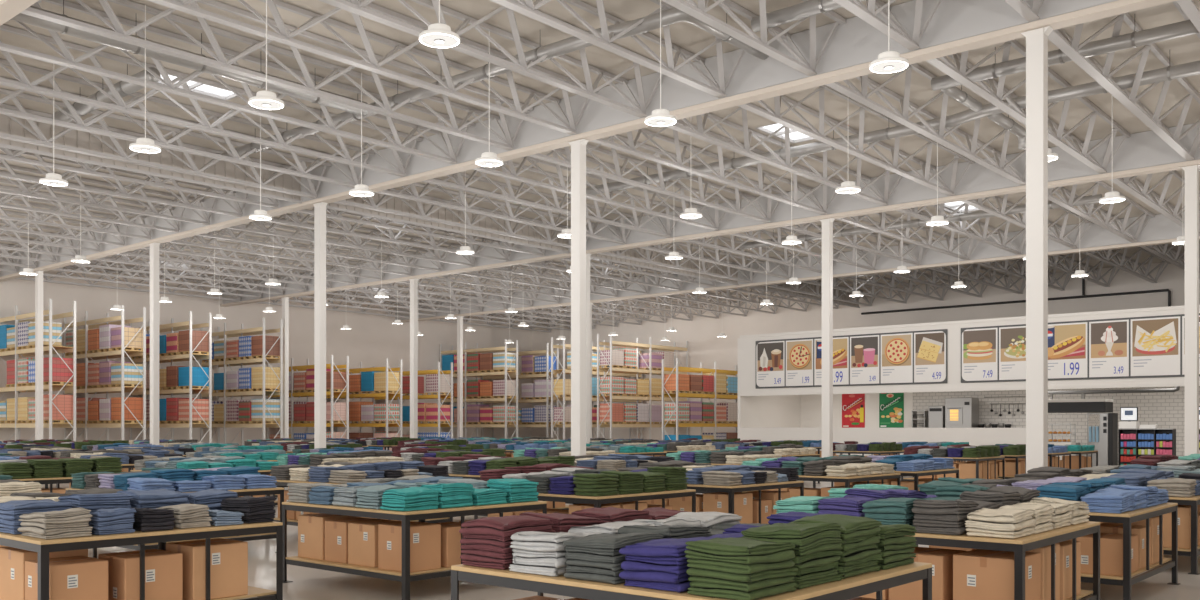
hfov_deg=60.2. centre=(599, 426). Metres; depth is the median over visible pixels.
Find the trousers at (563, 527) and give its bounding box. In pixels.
[551,523,602,531]
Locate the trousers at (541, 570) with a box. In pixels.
[509,564,566,576]
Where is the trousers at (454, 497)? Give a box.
[438,495,472,500]
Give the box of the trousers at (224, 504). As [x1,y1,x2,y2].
[220,501,274,507]
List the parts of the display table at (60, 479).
rail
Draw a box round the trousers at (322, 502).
[308,500,332,504]
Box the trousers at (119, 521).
[89,518,134,526]
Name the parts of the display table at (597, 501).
rail, leg, rail, leg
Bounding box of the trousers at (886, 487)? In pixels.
[853,484,907,489]
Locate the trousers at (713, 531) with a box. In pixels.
[701,529,725,534]
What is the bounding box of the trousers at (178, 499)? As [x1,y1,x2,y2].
[130,497,187,503]
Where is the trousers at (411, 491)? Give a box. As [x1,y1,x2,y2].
[383,487,438,495]
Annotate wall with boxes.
[0,270,531,444]
[532,259,1199,439]
[738,338,799,437]
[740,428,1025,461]
[800,392,912,427]
[913,386,1199,456]
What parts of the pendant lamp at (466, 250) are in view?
cord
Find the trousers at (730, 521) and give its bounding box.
[708,521,739,528]
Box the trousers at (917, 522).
[913,519,965,527]
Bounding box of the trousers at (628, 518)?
[601,515,651,522]
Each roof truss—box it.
[0,0,474,163]
[0,25,422,176]
[0,59,374,187]
[0,88,331,198]
[0,114,301,202]
[0,147,247,216]
[0,147,278,207]
[0,154,215,224]
[0,170,184,232]
[0,185,161,239]
[0,199,134,245]
[0,210,109,251]
[0,220,86,257]
[0,231,64,262]
[0,240,43,267]
[0,249,21,272]
[15,265,243,300]
[21,0,532,149]
[43,260,265,297]
[52,254,291,294]
[73,249,311,291]
[94,243,339,287]
[117,237,362,283]
[141,231,391,279]
[147,0,597,134]
[169,224,421,275]
[196,217,452,270]
[228,210,484,266]
[256,294,418,317]
[260,207,510,261]
[277,290,441,315]
[295,208,545,255]
[298,286,466,313]
[319,0,662,117]
[326,192,569,253]
[326,282,489,311]
[333,183,595,248]
[346,279,514,308]
[372,275,537,305]
[375,173,639,243]
[398,271,564,302]
[422,161,682,237]
[427,267,595,297]
[430,314,551,331]
[456,311,570,330]
[457,262,626,296]
[472,308,599,328]
[473,148,734,230]
[489,260,654,293]
[490,0,744,97]
[496,305,624,326]
[520,303,647,324]
[523,257,685,290]
[529,135,787,222]
[547,300,673,322]
[560,258,715,286]
[590,248,738,284]
[591,120,842,214]
[592,297,700,320]
[596,242,763,282]
[599,295,726,318]
[629,292,755,316]
[638,236,802,278]
[661,0,845,75]
[661,290,784,313]
[665,103,906,205]
[683,230,843,272]
[701,287,811,311]
[727,287,838,308]
[730,223,887,269]
[738,85,974,195]
[748,282,859,307]
[763,278,881,305]
[782,216,932,264]
[802,274,917,303]
[826,63,1048,184]
[833,0,940,50]
[837,208,978,259]
[840,270,953,300]
[884,266,990,296]
[896,200,1025,254]
[927,40,1130,173]
[928,262,1025,293]
[962,194,1093,248]
[976,259,1075,290]
[1004,0,1043,20]
[1048,13,1199,160]
[1048,181,1154,242]
[1048,253,1119,286]
[1083,247,1170,282]
[1110,170,1199,234]
[1141,243,1199,277]
[1173,0,1199,38]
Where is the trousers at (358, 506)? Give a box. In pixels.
[355,505,380,508]
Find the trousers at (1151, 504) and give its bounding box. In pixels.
[1146,503,1158,507]
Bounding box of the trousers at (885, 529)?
[879,524,916,533]
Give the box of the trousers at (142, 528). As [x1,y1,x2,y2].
[132,526,173,531]
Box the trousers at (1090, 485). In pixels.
[1052,482,1102,487]
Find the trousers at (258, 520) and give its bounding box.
[236,518,273,522]
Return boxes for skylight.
[156,70,242,100]
[755,120,827,143]
[939,203,979,212]
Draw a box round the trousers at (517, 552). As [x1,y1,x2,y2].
[512,548,566,557]
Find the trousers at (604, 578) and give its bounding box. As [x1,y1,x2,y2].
[564,572,624,583]
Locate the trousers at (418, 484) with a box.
[394,482,445,486]
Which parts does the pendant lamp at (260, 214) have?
cord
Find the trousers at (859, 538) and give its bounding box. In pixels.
[840,532,880,543]
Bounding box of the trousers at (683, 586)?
[624,579,691,592]
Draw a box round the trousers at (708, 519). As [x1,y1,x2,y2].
[667,512,741,526]
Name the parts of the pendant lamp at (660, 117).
cord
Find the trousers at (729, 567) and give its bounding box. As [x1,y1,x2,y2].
[687,559,794,574]
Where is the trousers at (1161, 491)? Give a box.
[1156,489,1168,493]
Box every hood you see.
[1048,386,1179,412]
[1048,399,1112,402]
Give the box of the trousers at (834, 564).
[795,561,837,575]
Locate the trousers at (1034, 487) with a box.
[1014,485,1039,488]
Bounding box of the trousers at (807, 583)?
[794,575,841,588]
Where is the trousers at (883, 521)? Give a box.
[872,518,913,524]
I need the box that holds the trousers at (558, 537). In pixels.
[511,531,602,542]
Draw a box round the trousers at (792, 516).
[767,511,826,521]
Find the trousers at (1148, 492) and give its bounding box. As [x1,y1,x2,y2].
[1112,487,1156,493]
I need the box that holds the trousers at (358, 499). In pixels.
[357,497,381,502]
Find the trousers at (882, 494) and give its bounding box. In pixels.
[845,488,904,498]
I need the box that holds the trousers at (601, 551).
[564,545,623,555]
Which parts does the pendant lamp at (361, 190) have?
cord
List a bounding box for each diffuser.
[41,181,65,185]
[131,146,158,152]
[251,100,281,108]
[251,216,269,219]
[351,192,372,195]
[421,34,456,46]
[477,160,500,165]
[647,118,674,125]
[666,257,681,259]
[681,214,700,217]
[783,241,799,243]
[837,189,858,192]
[872,61,905,72]
[928,222,946,225]
[1048,156,1055,161]
[1101,199,1123,202]
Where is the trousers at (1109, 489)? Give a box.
[1095,487,1146,497]
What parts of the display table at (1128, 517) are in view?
rail, rail, leg, rail, rail, leg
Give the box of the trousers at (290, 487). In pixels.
[288,486,310,490]
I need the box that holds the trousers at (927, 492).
[921,491,939,493]
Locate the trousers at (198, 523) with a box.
[173,521,210,528]
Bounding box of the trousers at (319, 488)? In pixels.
[311,486,337,491]
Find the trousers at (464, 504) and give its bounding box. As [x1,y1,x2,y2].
[438,502,472,507]
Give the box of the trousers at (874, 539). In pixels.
[841,535,880,550]
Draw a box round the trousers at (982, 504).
[955,499,999,508]
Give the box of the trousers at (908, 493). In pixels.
[883,489,926,497]
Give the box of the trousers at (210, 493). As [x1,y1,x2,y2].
[186,489,237,500]
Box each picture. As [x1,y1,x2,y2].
[757,342,782,371]
[787,340,811,369]
[816,338,846,368]
[851,336,877,367]
[882,334,910,366]
[915,332,943,364]
[963,329,995,362]
[1001,327,1025,361]
[1048,324,1085,359]
[1091,321,1126,357]
[1132,318,1177,356]
[1184,317,1199,353]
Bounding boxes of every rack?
[0,299,75,440]
[64,305,145,440]
[129,311,211,442]
[200,318,282,444]
[267,355,348,438]
[326,358,401,449]
[373,362,452,437]
[440,339,517,438]
[482,343,558,438]
[551,336,642,439]
[597,334,687,438]
[662,358,737,439]
[912,410,927,427]
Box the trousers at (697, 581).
[688,576,794,591]
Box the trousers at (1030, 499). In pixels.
[1019,496,1038,502]
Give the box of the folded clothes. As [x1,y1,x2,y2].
[0,437,1199,510]
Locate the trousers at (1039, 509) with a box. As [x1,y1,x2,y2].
[999,504,1053,517]
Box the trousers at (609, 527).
[568,521,655,533]
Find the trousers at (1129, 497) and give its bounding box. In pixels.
[1081,496,1134,502]
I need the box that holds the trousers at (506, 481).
[487,478,538,484]
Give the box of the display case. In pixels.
[1048,424,1075,459]
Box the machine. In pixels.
[1087,413,1117,466]
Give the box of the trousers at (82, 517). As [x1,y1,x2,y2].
[19,514,91,523]
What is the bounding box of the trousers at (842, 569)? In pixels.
[836,560,878,572]
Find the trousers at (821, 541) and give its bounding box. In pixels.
[793,538,841,551]
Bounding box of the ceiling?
[0,0,1199,320]
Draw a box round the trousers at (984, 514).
[967,508,1033,523]
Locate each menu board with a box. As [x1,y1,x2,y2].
[756,329,946,388]
[961,313,1199,382]
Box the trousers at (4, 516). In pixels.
[0,513,22,519]
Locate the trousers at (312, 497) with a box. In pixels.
[308,495,332,500]
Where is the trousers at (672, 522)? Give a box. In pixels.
[632,519,701,526]
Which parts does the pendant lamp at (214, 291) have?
cord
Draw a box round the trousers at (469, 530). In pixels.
[459,524,551,536]
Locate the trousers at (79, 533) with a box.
[21,531,91,539]
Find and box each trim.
[740,304,1199,337]
[740,382,1199,395]
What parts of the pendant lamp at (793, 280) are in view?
cord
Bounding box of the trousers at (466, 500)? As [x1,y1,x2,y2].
[438,499,472,503]
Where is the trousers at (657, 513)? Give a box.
[644,507,686,519]
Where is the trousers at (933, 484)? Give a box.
[918,480,962,487]
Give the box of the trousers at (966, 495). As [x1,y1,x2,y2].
[959,490,1020,500]
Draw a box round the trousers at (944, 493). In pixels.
[935,491,961,495]
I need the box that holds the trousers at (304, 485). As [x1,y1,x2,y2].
[287,482,339,487]
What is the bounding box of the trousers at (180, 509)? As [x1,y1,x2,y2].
[157,504,208,514]
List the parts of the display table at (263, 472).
rail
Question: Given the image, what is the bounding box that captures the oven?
[945,397,978,427]
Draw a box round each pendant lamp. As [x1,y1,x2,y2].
[19,197,36,274]
[39,63,67,185]
[71,175,90,262]
[110,305,123,309]
[129,5,160,152]
[159,243,171,302]
[207,231,221,294]
[213,264,224,318]
[248,0,283,109]
[249,116,271,220]
[263,253,275,311]
[265,278,280,284]
[341,325,350,329]
[349,73,373,196]
[375,229,388,297]
[392,282,402,323]
[419,0,459,47]
[445,314,455,318]
[456,171,474,254]
[465,327,474,330]
[475,31,502,166]
[505,273,516,312]
[505,315,513,342]
[518,322,527,325]
[557,167,570,237]
[644,0,676,126]
[665,252,682,259]
[666,298,676,330]
[680,208,701,218]
[693,241,706,293]
[760,246,772,304]
[782,158,801,244]
[786,225,800,283]
[835,181,860,193]
[849,248,863,296]
[869,0,908,72]
[893,266,910,272]
[926,143,948,225]
[951,281,966,287]
[1048,148,1058,161]
[1071,270,1088,276]
[1099,96,1125,202]
[1172,236,1184,244]
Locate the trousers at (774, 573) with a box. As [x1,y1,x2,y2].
[686,567,797,582]
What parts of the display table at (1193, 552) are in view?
rail, rail, leg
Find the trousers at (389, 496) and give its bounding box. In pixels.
[382,494,438,499]
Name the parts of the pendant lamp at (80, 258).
cord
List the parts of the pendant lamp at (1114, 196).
cord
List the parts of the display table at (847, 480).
rail, leg, rail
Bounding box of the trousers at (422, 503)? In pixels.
[382,501,438,507]
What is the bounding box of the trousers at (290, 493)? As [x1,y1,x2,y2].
[287,492,309,497]
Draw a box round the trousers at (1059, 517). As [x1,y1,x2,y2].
[1051,511,1071,522]
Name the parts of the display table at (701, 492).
rail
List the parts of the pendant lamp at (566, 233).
cord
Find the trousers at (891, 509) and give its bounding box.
[862,506,914,513]
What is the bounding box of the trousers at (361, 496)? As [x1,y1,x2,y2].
[356,495,381,499]
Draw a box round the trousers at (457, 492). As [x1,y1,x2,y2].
[438,491,471,495]
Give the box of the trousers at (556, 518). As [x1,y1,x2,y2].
[519,512,604,524]
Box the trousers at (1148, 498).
[1144,497,1156,499]
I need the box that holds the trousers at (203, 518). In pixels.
[174,516,211,522]
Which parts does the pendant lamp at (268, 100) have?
cord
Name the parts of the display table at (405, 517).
leg, rail, rail, leg, rail, rail, leg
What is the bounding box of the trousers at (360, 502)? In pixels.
[356,501,384,505]
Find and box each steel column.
[35,271,43,439]
[149,243,159,444]
[281,297,288,437]
[313,202,326,448]
[409,278,417,437]
[457,316,463,437]
[568,139,588,455]
[586,253,591,442]
[590,303,592,437]
[820,218,834,457]
[1021,26,1052,472]
[1181,165,1199,455]
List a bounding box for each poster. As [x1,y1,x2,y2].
[842,394,864,427]
[879,393,903,427]
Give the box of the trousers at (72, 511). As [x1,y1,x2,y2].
[19,507,90,518]
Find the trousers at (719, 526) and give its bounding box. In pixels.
[711,523,769,529]
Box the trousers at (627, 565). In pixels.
[621,560,690,573]
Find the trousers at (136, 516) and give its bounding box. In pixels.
[134,513,173,518]
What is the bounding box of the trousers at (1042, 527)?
[1027,522,1053,533]
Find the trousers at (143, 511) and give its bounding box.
[117,507,173,514]
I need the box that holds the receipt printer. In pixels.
[1140,425,1157,428]
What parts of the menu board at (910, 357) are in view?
menu panel, menu panel, menu panel, menu panel, menu panel, menu panel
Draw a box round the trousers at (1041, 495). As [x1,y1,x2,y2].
[1036,494,1084,500]
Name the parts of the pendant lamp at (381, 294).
cord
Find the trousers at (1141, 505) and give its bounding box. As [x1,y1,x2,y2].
[1133,504,1147,509]
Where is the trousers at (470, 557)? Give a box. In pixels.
[460,554,512,563]
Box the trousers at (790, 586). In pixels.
[687,582,795,599]
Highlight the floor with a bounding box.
[40,476,1199,599]
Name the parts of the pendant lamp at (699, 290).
cord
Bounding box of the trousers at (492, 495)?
[472,492,506,498]
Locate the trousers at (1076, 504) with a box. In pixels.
[1030,497,1088,509]
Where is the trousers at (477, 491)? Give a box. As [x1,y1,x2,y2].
[471,488,504,495]
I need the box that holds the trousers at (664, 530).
[618,525,710,536]
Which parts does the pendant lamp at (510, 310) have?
cord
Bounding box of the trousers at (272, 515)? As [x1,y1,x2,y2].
[241,513,274,519]
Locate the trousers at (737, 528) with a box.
[723,524,762,533]
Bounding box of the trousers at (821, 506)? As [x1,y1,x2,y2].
[818,504,864,511]
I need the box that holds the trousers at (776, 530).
[741,523,841,538]
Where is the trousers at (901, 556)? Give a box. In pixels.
[877,553,915,564]
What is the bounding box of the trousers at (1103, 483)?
[1076,482,1115,486]
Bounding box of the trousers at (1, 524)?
[0,523,27,529]
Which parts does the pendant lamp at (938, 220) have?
cord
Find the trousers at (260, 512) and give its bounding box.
[224,509,275,515]
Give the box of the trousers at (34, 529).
[17,526,92,535]
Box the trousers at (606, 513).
[571,507,648,520]
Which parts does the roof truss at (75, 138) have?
rail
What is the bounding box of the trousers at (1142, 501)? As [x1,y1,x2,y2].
[1130,499,1146,505]
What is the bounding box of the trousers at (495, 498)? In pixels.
[472,497,505,501]
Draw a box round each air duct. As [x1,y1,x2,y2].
[12,0,367,115]
[52,64,160,121]
[221,7,768,161]
[739,194,1101,249]
[751,0,864,31]
[931,20,1198,90]
[941,85,981,111]
[987,113,1025,149]
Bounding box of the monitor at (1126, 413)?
[1120,407,1137,420]
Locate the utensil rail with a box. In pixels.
[993,403,1025,403]
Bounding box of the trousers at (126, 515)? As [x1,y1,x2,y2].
[90,512,133,521]
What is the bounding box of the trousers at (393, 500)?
[382,497,437,503]
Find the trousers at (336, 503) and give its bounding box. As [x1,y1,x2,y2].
[332,501,357,506]
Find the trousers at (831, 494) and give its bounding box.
[829,493,847,497]
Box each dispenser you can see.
[1089,427,1091,441]
[1093,427,1094,441]
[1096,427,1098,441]
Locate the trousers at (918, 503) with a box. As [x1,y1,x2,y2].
[913,499,978,507]
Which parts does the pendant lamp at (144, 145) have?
cord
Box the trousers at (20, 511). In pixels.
[0,507,71,514]
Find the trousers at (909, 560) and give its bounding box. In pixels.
[877,558,914,569]
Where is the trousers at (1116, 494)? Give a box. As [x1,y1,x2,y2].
[1080,491,1134,498]
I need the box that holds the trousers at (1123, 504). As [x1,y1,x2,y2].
[1086,500,1133,506]
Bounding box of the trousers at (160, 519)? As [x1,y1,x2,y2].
[133,518,174,522]
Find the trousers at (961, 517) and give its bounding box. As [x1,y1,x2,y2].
[914,513,968,521]
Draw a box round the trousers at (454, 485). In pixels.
[421,483,472,488]
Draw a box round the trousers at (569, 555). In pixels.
[565,552,625,562]
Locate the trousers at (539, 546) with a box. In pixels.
[510,541,565,551]
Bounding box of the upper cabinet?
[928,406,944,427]
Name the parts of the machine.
panel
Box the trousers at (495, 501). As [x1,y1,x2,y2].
[472,500,506,505]
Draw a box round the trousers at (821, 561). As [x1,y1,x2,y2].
[793,555,840,568]
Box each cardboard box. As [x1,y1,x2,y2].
[0,547,87,599]
[25,556,107,599]
[41,488,65,493]
[98,549,182,599]
[166,538,247,599]
[278,490,295,519]
[296,511,311,519]
[298,513,359,559]
[325,518,382,562]
[348,520,401,567]
[378,521,440,572]
[435,522,466,567]
[488,512,514,516]
[514,595,565,599]
[515,508,561,514]
[538,510,568,513]
[547,501,564,507]
[566,598,588,599]
[569,504,619,513]
[608,501,646,509]
[639,498,668,505]
[647,504,671,509]
[669,494,702,511]
[703,492,752,523]
[747,490,789,513]
[753,499,771,523]
[768,487,799,490]
[789,488,820,497]
[821,486,852,496]
[834,481,860,486]
[848,597,875,599]
[852,481,888,484]
[859,589,888,599]
[861,478,896,484]
[889,547,966,599]
[891,480,923,490]
[919,475,936,478]
[919,478,937,482]
[929,545,974,550]
[937,463,958,477]
[953,549,1040,599]
[959,463,981,478]
[966,461,989,478]
[988,460,1001,475]
[990,463,997,478]
[999,462,1020,475]
[1005,460,1024,473]
[1026,543,1059,599]
[1048,456,1059,466]
[1048,457,1053,466]
[1059,541,1080,599]
[1062,456,1083,468]
[1071,533,1137,575]
[1084,456,1090,467]
[1100,523,1150,568]
[1104,515,1162,563]
[1163,505,1190,548]
[1198,513,1199,544]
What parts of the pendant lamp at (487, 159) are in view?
cord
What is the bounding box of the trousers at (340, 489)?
[334,486,366,492]
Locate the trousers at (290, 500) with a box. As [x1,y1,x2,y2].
[288,499,309,502]
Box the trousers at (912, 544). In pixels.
[877,542,916,550]
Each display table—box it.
[0,521,282,599]
[14,477,72,492]
[57,464,134,487]
[66,487,283,552]
[130,470,283,505]
[266,480,452,525]
[282,501,546,599]
[367,445,396,449]
[448,474,580,515]
[451,562,931,599]
[474,489,695,519]
[615,452,666,456]
[664,450,714,453]
[687,481,803,523]
[696,463,758,493]
[768,521,1099,599]
[782,454,820,483]
[796,473,900,487]
[804,447,842,454]
[813,468,958,490]
[833,451,903,454]
[901,456,1004,480]
[915,503,1179,599]
[954,455,1025,478]
[1048,452,1070,468]
[1068,451,1097,468]
[1163,495,1199,574]
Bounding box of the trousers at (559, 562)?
[513,556,567,567]
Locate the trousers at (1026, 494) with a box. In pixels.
[983,486,1039,500]
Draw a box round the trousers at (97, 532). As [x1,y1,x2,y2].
[91,529,134,534]
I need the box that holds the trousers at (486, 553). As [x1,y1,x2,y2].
[461,549,513,558]
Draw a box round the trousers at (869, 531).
[824,526,880,539]
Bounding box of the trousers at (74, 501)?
[58,499,129,504]
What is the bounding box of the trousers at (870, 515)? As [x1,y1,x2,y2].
[865,512,914,518]
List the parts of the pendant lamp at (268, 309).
cord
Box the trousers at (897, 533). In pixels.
[878,531,914,538]
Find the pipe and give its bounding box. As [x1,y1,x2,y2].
[861,279,1170,314]
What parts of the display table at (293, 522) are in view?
rail, rail, rail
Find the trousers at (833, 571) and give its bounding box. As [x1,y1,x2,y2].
[792,568,838,581]
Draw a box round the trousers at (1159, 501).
[1154,500,1167,503]
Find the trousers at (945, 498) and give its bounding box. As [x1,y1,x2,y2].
[926,497,960,500]
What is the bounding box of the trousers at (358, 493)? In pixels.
[356,492,388,496]
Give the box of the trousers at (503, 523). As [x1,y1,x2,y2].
[461,515,552,530]
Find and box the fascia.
[740,308,1199,392]
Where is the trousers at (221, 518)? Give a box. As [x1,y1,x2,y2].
[208,516,241,520]
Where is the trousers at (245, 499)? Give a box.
[221,496,276,503]
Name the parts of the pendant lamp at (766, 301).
cord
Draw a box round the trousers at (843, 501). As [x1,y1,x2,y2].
[818,496,877,506]
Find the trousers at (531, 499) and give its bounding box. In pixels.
[506,498,537,502]
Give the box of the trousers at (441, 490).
[430,487,474,493]
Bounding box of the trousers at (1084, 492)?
[1039,490,1089,496]
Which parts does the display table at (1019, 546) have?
rail, leg, rail, rail, leg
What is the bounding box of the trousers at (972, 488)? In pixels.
[936,484,988,491]
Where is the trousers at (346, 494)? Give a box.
[334,492,356,497]
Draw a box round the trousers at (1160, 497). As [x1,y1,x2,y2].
[1157,496,1168,499]
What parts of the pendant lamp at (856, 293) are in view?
cord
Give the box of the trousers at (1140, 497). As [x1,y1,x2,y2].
[1133,494,1146,500]
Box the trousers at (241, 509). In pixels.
[222,504,273,512]
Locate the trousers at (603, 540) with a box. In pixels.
[562,533,663,548]
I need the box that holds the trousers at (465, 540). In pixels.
[460,538,512,547]
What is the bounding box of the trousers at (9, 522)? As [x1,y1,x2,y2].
[0,518,21,525]
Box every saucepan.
[985,423,990,427]
[998,423,1004,427]
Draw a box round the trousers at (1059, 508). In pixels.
[1013,502,1072,515]
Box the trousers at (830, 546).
[788,542,842,555]
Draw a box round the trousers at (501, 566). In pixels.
[462,560,513,569]
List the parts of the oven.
door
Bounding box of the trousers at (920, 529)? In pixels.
[914,525,968,534]
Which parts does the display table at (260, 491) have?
rail, rail, rail, leg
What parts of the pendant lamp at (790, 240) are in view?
cord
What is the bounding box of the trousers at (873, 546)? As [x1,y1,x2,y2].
[835,544,877,556]
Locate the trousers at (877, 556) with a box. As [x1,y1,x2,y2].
[838,553,882,565]
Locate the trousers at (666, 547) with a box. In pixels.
[619,537,712,556]
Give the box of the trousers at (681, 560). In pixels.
[625,555,691,564]
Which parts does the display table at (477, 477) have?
rail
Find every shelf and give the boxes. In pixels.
[211,586,275,599]
[286,556,450,575]
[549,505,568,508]
[1066,590,1092,599]
[1081,558,1171,579]
[1118,429,1175,464]
[1163,545,1199,551]
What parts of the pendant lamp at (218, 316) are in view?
cord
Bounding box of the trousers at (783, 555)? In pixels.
[685,550,794,563]
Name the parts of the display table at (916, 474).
rail, leg, rail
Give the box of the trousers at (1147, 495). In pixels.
[1145,494,1158,496]
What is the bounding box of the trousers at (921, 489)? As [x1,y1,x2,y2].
[919,488,941,491]
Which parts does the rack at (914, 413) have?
frame, frame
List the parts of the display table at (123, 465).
rail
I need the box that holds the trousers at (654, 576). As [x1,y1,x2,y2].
[619,570,690,583]
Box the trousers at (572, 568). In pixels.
[565,565,623,575]
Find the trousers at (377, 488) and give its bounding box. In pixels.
[357,484,408,492]
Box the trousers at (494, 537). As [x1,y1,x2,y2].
[462,529,555,541]
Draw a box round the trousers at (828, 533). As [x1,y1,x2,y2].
[742,530,840,545]
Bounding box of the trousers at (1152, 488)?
[1110,484,1158,490]
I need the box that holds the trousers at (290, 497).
[288,496,309,499]
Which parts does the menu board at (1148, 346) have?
menu panel, menu panel, menu panel, menu panel, menu panel, menu panel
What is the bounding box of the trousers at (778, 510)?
[776,509,819,512]
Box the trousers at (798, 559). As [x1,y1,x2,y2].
[792,550,841,563]
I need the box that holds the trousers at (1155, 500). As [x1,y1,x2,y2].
[1145,499,1157,503]
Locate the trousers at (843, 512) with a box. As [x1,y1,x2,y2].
[818,510,864,516]
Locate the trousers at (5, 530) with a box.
[0,527,22,534]
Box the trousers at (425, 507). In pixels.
[380,505,437,510]
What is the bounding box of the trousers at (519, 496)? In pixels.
[504,495,537,499]
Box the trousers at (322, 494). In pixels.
[309,491,334,496]
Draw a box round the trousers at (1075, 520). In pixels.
[1069,515,1089,524]
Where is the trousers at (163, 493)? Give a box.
[117,488,189,499]
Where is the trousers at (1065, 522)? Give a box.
[1051,519,1070,528]
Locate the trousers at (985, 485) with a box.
[961,483,1000,487]
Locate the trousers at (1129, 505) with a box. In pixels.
[1087,504,1134,509]
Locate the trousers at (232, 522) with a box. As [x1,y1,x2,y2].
[209,520,243,525]
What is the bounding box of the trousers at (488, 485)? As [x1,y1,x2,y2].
[487,484,536,487]
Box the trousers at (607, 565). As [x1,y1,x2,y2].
[565,559,625,570]
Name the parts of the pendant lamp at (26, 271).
cord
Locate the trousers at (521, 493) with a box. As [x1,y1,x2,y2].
[500,492,538,495]
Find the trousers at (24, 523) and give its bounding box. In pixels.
[20,521,88,528]
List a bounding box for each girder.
[0,0,38,25]
[0,0,1177,281]
[220,123,1199,306]
[394,209,1199,322]
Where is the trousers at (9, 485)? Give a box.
[0,482,41,489]
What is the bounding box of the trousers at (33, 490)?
[0,488,40,495]
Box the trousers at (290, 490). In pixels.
[288,489,309,493]
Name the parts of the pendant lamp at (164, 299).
cord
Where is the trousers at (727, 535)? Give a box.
[708,533,743,537]
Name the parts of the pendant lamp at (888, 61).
cord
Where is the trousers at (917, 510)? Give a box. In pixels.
[912,507,980,514]
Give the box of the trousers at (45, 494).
[10,492,71,497]
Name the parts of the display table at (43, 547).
rail, leg, leg, rail, rail, leg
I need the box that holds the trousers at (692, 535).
[663,533,712,538]
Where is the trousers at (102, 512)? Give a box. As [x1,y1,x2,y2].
[89,507,136,516]
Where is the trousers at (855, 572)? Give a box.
[836,565,880,578]
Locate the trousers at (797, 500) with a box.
[776,496,835,505]
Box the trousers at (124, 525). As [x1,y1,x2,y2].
[89,522,132,529]
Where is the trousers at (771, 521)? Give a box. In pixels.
[768,519,791,524]
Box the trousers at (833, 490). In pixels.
[828,487,884,493]
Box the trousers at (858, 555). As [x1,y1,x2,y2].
[838,549,881,561]
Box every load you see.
[0,325,14,351]
[0,401,14,422]
[6,327,25,350]
[6,360,25,386]
[6,398,31,422]
[17,321,31,349]
[17,358,34,385]
[17,397,34,422]
[27,321,61,347]
[27,361,59,385]
[27,399,59,422]
[43,357,72,384]
[43,394,72,422]
[65,329,84,355]
[76,329,91,354]
[76,363,96,388]
[76,398,105,422]
[87,329,107,352]
[87,363,107,387]
[87,401,107,422]
[98,324,130,351]
[98,361,130,387]
[98,399,129,422]
[110,327,142,350]
[110,363,142,386]
[110,397,142,422]
[134,370,149,390]
[141,336,149,357]
[146,400,149,422]
[159,335,170,355]
[159,369,170,389]
[159,399,170,422]
[165,333,186,355]
[165,366,192,389]
[165,398,194,422]
[178,330,208,354]
[178,367,208,388]
[178,399,208,422]
[202,342,217,362]
[204,401,226,423]
[213,340,230,361]
[213,373,230,392]
[213,404,230,423]
[226,340,242,360]
[226,371,242,391]
[226,399,250,423]
[238,336,255,359]
[238,368,255,391]
[238,402,255,423]
[250,335,279,358]
[250,367,279,390]
[250,399,279,423]
[269,434,279,438]
[289,372,299,392]
[289,401,306,422]
[293,372,310,392]
[293,404,309,422]
[294,433,313,439]
[305,369,330,391]
[305,402,313,422]
[306,434,313,438]
[326,371,345,391]
[326,402,345,422]
[326,432,345,438]
[349,375,370,393]
[349,402,372,422]
[349,433,372,438]
[360,371,384,393]
[360,405,384,422]
[373,372,399,392]
[373,404,399,422]
[374,433,399,450]
[375,431,397,432]
[402,376,424,395]
[402,406,422,423]
[418,403,436,422]
[418,432,425,437]
[425,374,450,394]
[425,405,450,422]
[426,432,449,437]
[441,407,463,422]
[442,355,456,372]
[453,354,475,373]
[453,383,475,398]
[453,408,475,423]
[466,353,488,372]
[466,380,488,398]
[466,404,488,423]
[479,353,496,372]
[479,382,501,397]
[479,408,501,423]
[492,352,515,371]
[492,380,515,397]
[492,405,515,423]
[511,409,529,423]
[521,355,542,374]
[521,383,542,399]
[521,408,542,423]
[534,356,555,373]
[534,380,553,398]
[534,405,556,423]
[553,379,570,396]
[553,407,570,423]
[566,351,570,369]
[592,353,602,371]
[592,377,602,397]
[592,407,603,423]
[599,350,624,367]
[599,376,624,395]
[599,403,624,423]
[613,347,636,368]
[613,403,636,423]
[614,379,636,395]
[632,379,649,396]
[632,403,649,423]
[639,353,661,370]
[639,378,661,396]
[639,405,661,423]
[652,352,673,369]
[664,374,689,392]
[664,403,689,422]
[664,435,688,439]
[678,401,702,422]
[685,375,702,393]
[689,435,701,439]
[692,375,714,393]
[699,402,714,422]
[702,435,713,438]
[703,373,726,394]
[703,433,725,439]
[710,405,726,422]
[716,403,737,422]
[717,376,737,394]
[717,432,737,438]
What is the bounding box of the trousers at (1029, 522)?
[965,519,1034,530]
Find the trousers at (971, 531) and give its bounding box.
[966,528,1034,538]
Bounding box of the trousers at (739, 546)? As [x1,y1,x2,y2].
[685,537,794,555]
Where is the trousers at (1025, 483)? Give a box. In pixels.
[1012,481,1055,485]
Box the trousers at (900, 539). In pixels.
[876,536,916,545]
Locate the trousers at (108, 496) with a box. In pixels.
[58,493,132,500]
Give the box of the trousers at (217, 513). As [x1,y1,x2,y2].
[207,510,243,516]
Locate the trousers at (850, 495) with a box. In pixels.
[844,494,892,498]
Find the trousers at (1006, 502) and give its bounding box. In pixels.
[989,500,1019,507]
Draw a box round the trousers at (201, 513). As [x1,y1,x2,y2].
[168,511,208,519]
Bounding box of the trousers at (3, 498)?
[0,496,36,502]
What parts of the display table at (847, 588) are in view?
leg, rail, rail, leg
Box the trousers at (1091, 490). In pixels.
[1086,487,1102,492]
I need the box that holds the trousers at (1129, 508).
[1088,507,1132,512]
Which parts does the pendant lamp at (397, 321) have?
cord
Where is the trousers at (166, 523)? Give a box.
[133,521,174,526]
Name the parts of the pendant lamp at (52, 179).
cord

